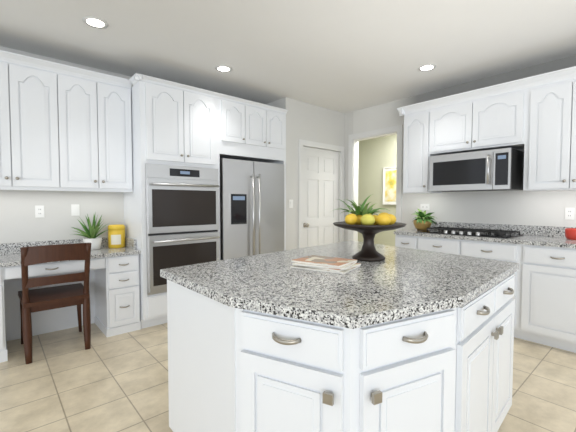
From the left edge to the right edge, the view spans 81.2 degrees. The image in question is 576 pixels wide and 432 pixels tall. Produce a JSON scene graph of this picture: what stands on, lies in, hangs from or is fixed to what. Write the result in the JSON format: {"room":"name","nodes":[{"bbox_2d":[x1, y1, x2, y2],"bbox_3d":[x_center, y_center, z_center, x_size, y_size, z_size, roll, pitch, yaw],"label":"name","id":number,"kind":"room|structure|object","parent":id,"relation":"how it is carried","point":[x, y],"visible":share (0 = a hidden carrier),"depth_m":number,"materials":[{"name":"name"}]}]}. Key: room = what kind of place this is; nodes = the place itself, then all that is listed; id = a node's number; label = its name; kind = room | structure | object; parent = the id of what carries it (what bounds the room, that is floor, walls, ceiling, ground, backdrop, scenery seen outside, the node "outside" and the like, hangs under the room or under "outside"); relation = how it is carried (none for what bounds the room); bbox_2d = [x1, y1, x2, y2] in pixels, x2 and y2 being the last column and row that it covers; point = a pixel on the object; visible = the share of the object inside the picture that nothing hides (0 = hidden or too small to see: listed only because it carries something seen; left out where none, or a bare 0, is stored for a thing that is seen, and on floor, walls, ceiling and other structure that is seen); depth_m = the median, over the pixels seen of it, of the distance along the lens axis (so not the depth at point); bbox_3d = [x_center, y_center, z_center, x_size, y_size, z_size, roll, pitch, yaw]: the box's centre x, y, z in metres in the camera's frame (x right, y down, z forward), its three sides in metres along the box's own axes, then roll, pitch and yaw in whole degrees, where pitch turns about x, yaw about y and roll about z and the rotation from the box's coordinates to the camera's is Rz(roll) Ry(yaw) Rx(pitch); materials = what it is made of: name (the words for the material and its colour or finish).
{"room":"kitchen","nodes":[
{"label":"kitchen","id":0,"kind":"room"},
{"bbox_2d":[0,46,132,243],"bbox_3d":[-2.755,-0.182,2.926,6.130,2.640,0.120,-2,3,-41],"label":"wall","id":1,"kind":"structure","parent":0,"point":[18,222],"depth_m":3.27,"materials":[{"name":"paint"}]},
{"bbox_2d":[35,205,43,217],"bbox_3d":[-2.359,-0.043,3.193,0.070,0.114,0.008,-2,3,-41],"label":"outlet","id":2,"kind":"object","parent":1,"relation":"attached to","point":[39,210],"visible":1,"depth_m":3.19,"materials":[{"name":"white plastic"}]},
{"bbox_2d":[0,50,132,191],"bbox_3d":[-2.295,-0.779,2.960,1.656,1.110,0.398,-2,3,-41],"label":"upper cabinet","id":3,"kind":"object","parent":1,"relation":"attached to","point":[63,127],"visible":1,"depth_m":2.99,"materials":[{"name":"white wood"}]},
{"bbox_2d":[71,204,79,215],"bbox_3d":[-2.140,-0.060,3.383,0.070,0.114,0.011,-2,3,-41],"label":"outlet","id":4,"kind":"object","parent":1,"relation":"attached to","point":[75,211],"visible":1,"depth_m":3.38,"materials":[{"name":"white plastic"}]},
{"bbox_2d":[0,0,575,112],"bbox_3d":[0.317,-1.490,1.287,9.050,0.100,8.000,-2,3,-41],"label":"ceiling","id":5,"kind":"structure","parent":0,"point":[343,56],"depth_m":2.87,"materials":[{"name":"paint"}]},
{"bbox_2d":[82,16,108,28],"bbox_3d":[-1.480,-1.486,2.584,0.176,0.006,0.176,-2,3,-41],"label":"recessed light","id":6,"kind":"object","parent":5,"relation":"in","point":[95,22],"visible":1,"depth_m":2.58,"materials":[{"name":"white"}]},
{"bbox_2d":[215,65,231,71],"bbox_3d":[-0.665,-1.520,3.473,0.176,0.006,0.176,-2,3,-41],"label":"recessed light","id":7,"kind":"object","parent":5,"relation":"in","point":[221,68],"visible":1,"depth_m":3.46,"materials":[{"name":"white"}]},
{"bbox_2d":[418,64,435,70],"bbox_3d":[1.424,-1.519,3.445,0.176,0.006,0.176,-2,3,-41],"label":"recessed light","id":8,"kind":"object","parent":5,"relation":"in","point":[426,67],"visible":1,"depth_m":3.44,"materials":[{"name":"white"}]},
{"bbox_2d":[0,323,575,431],"bbox_3d":[0.317,1.248,1.392,9.050,0.100,8.000,-2,3,-41],"label":"floor","id":9,"kind":"structure","parent":0,"point":[119,383],"depth_m":2.29,"materials":[{"name":"tile"}]},
{"bbox_2d":[18,243,90,363],"bbox_3d":[-2.008,0.679,2.906,0.486,0.926,0.634,-2,3,-41],"label":"chair","id":10,"kind":"object","parent":9,"relation":"on","point":[41,299],"visible":1,"depth_m":2.73,"materials":[{"name":"brown wood"}]},
{"bbox_2d":[0,237,140,362],"bbox_3d":[-2.240,0.695,2.954,1.656,0.885,0.565,-2,3,-41],"label":"built-in desk","id":11,"kind":"object","parent":9,"relation":"on","point":[114,279],"visible":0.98,"depth_m":3.17,"materials":[{"name":"wood"}]},
{"bbox_2d":[71,211,110,249],"bbox_3d":[-1.950,0.147,3.303,0.358,0.380,0.365,-2,3,-41],"label":"potted plant","id":12,"kind":"object","parent":11,"relation":"on","point":[95,241],"visible":0.97,"depth_m":3.34,"materials":[{"name":"green plant"}]},
{"bbox_2d":[108,224,124,247],"bbox_3d":[-1.799,0.209,3.528,0.165,0.240,0.165,-2,3,-41],"label":"canister","id":13,"kind":"object","parent":11,"relation":"on","point":[116,235],"visible":0.98,"depth_m":3.46,"materials":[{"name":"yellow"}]},
{"bbox_2d":[124,73,287,328],"bbox_3d":[-0.914,-0.137,4.038,1.890,2.463,0.640,-2,3,-41],"label":"tall cabinet","id":14,"kind":"object","parent":9,"relation":"on","point":[175,124],"visible":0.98,"depth_m":3.50,"materials":[{"name":"white wood"}]},
{"bbox_2d":[145,163,219,294],"bbox_3d":[-1.237,0.118,3.703,0.784,1.284,0.675,-2,3,-41],"label":"double oven","id":15,"kind":"object","parent":14,"relation":"in","point":[182,214],"visible":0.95,"depth_m":3.44,"materials":[{"name":"silver metal"}]},
{"bbox_2d":[220,158,283,259],"bbox_3d":[-0.566,0.207,4.307,0.910,1.755,0.668,-2,3,-41],"label":"fridge","id":16,"kind":"object","parent":9,"relation":"on","point":[251,192],"visible":0.59,"depth_m":4.01,"materials":[{"name":"silver metal"}]},
{"bbox_2d":[160,240,518,431],"bbox_3d":[0.365,0.720,1.924,1.790,0.914,1.415,-2,3,-41],"label":"kitchen island","id":17,"kind":"object","parent":9,"relation":"on","point":[411,340],"visible":1,"depth_m":1.24,"materials":[{"name":"wood"}]},
{"bbox_2d":[291,255,360,273],"bbox_3d":[0.198,0.249,1.760,0.309,0.038,0.271,1,3,34],"label":"magazines","id":18,"kind":"object","parent":17,"relation":"on","point":[312,262],"visible":1,"depth_m":1.69,"materials":[{"name":"white paper"}]},
{"bbox_2d":[330,194,406,261],"bbox_3d":[0.457,0.059,2.044,0.428,0.396,0.509,-2,3,-41],"label":"fruit bowl","id":19,"kind":"object","parent":17,"relation":"on","point":[362,220],"visible":1,"depth_m":1.96,"materials":[{"name":"brown metal"}]},
{"bbox_2d":[394,221,575,352],"bbox_3d":[2.599,0.631,2.862,0.648,1.020,3.430,-2,3,-41],"label":"base cabinet","id":20,"kind":"object","parent":9,"relation":"on","point":[545,279],"visible":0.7,"depth_m":2.97,"materials":[{"name":"wood"}]},
{"bbox_2d":[411,208,437,229],"bbox_3d":[1.639,0.042,4.081,0.357,0.262,0.352,-2,3,-41],"label":"potted plant","id":21,"kind":"object","parent":20,"relation":"on","point":[423,221],"visible":0.99,"depth_m":4.03,"materials":[{"name":"green plant"}]},
{"bbox_2d":[418,227,522,237],"bbox_3d":[1.942,0.169,3.625,0.498,0.041,0.898,-2,3,-41],"label":"cooktop","id":22,"kind":"object","parent":20,"relation":"in","point":[440,230],"visible":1,"depth_m":3.55,"materials":[{"name":"black metal"}]},
{"bbox_2d":[565,228,575,239],"bbox_3d":[2.580,0.163,3.027,0.136,0.100,0.136,-2,3,-41],"label":"crock","id":23,"kind":"object","parent":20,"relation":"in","point":[570,233],"visible":1,"depth_m":3.00,"materials":[{"name":"red ceramic"}]},
{"bbox_2d":[266,97,344,249],"bbox_3d":[0.198,-0.267,5.132,1.220,2.640,0.700,-2,3,-41],"label":"wall","id":24,"kind":"structure","parent":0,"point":[304,121],"depth_m":4.61,"materials":[{"name":"paint"}]},
{"bbox_2d":[289,200,292,207],"bbox_3d":[0.042,-0.164,4.525,0.070,0.114,0.011,-2,3,-41],"label":"light switch","id":25,"kind":"object","parent":24,"relation":"attached to","point":[290,201],"visible":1,"depth_m":4.52,"materials":[{"name":"white plastic"}]},
{"bbox_2d":[303,146,338,247],"bbox_3d":[0.496,0.035,4.955,0.802,2.033,0.107,-2,3,-41],"label":"door","id":26,"kind":"structure","parent":24,"relation":"attached to","point":[320,166],"depth_m":4.95,"materials":[{"name":"white wood"}]},
{"bbox_2d":[298,139,343,247],"bbox_3d":[0.507,0.001,4.936,0.952,2.120,0.018,-2,3,-41],"label":"door frame","id":27,"kind":"structure","parent":24,"relation":"attached to","point":[302,143],"depth_m":4.67,"materials":[{"name":"white wood"}]},
{"bbox_2d":[358,135,396,245],"bbox_3d":[1.940,-0.271,5.225,1.280,2.640,4.300,-2,3,-41],"label":"wall","id":28,"kind":"structure","parent":0,"point":[375,154],"depth_m":6.33,"materials":[{"name":"paint"}]},
{"bbox_2d":[382,167,396,204],"bbox_3d":[1.878,-0.544,6.079,0.028,0.680,0.360,-2,3,-41],"label":"picture frame","id":29,"kind":"object","parent":28,"relation":"attached to","point":[389,173],"visible":0.6,"depth_m":6.11,"materials":[{"name":"white"}]},
{"bbox_2d":[344,55,575,240],"bbox_3d":[2.998,-0.184,2.962,0.120,2.640,6.500,-2,3,-41],"label":"wall","id":30,"kind":"structure","parent":0,"point":[509,207],"depth_m":3.82,"materials":[{"name":"paint"}]},
{"bbox_2d":[348,125,402,240],"bbox_3d":[1.278,-0.086,4.910,0.138,2.295,0.900,-2,3,-41],"label":"door frame","id":31,"kind":"structure","parent":30,"relation":"attached to","point":[353,143],"depth_m":4.98,"materials":[{"name":"white wood"}]},
{"bbox_2d":[420,204,429,209],"bbox_3d":[1.748,-0.115,4.290,0.008,0.080,0.120,-2,3,-41],"label":"outlet","id":32,"kind":"object","parent":30,"relation":"attached to","point":[422,206],"visible":0.98,"depth_m":4.29,"materials":[{"name":"white plastic"}]},
{"bbox_2d":[397,66,575,193],"bbox_3d":[2.654,-0.756,2.940,0.393,1.045,3.555,-2,3,-41],"label":"upper cabinet","id":33,"kind":"object","parent":30,"relation":"attached to","point":[536,114],"visible":1,"depth_m":3.27,"materials":[{"name":"white wood"}]},
{"bbox_2d":[429,148,523,191],"bbox_3d":[1.999,-0.469,3.612,0.504,0.390,0.788,-2,3,-41],"label":"microwave","id":34,"kind":"object","parent":33,"relation":"attached to","point":[496,169],"visible":0.99,"depth_m":3.42,"materials":[{"name":"silver metal"}]},
{"bbox_2d":[565,208,574,219],"bbox_3d":[2.695,-0.023,3.214,0.008,0.114,0.070,-2,3,-41],"label":"outlet","id":35,"kind":"object","parent":30,"relation":"attached to","point":[569,212],"visible":1,"depth_m":3.21,"materials":[{"name":"white plastic"}]}
]}

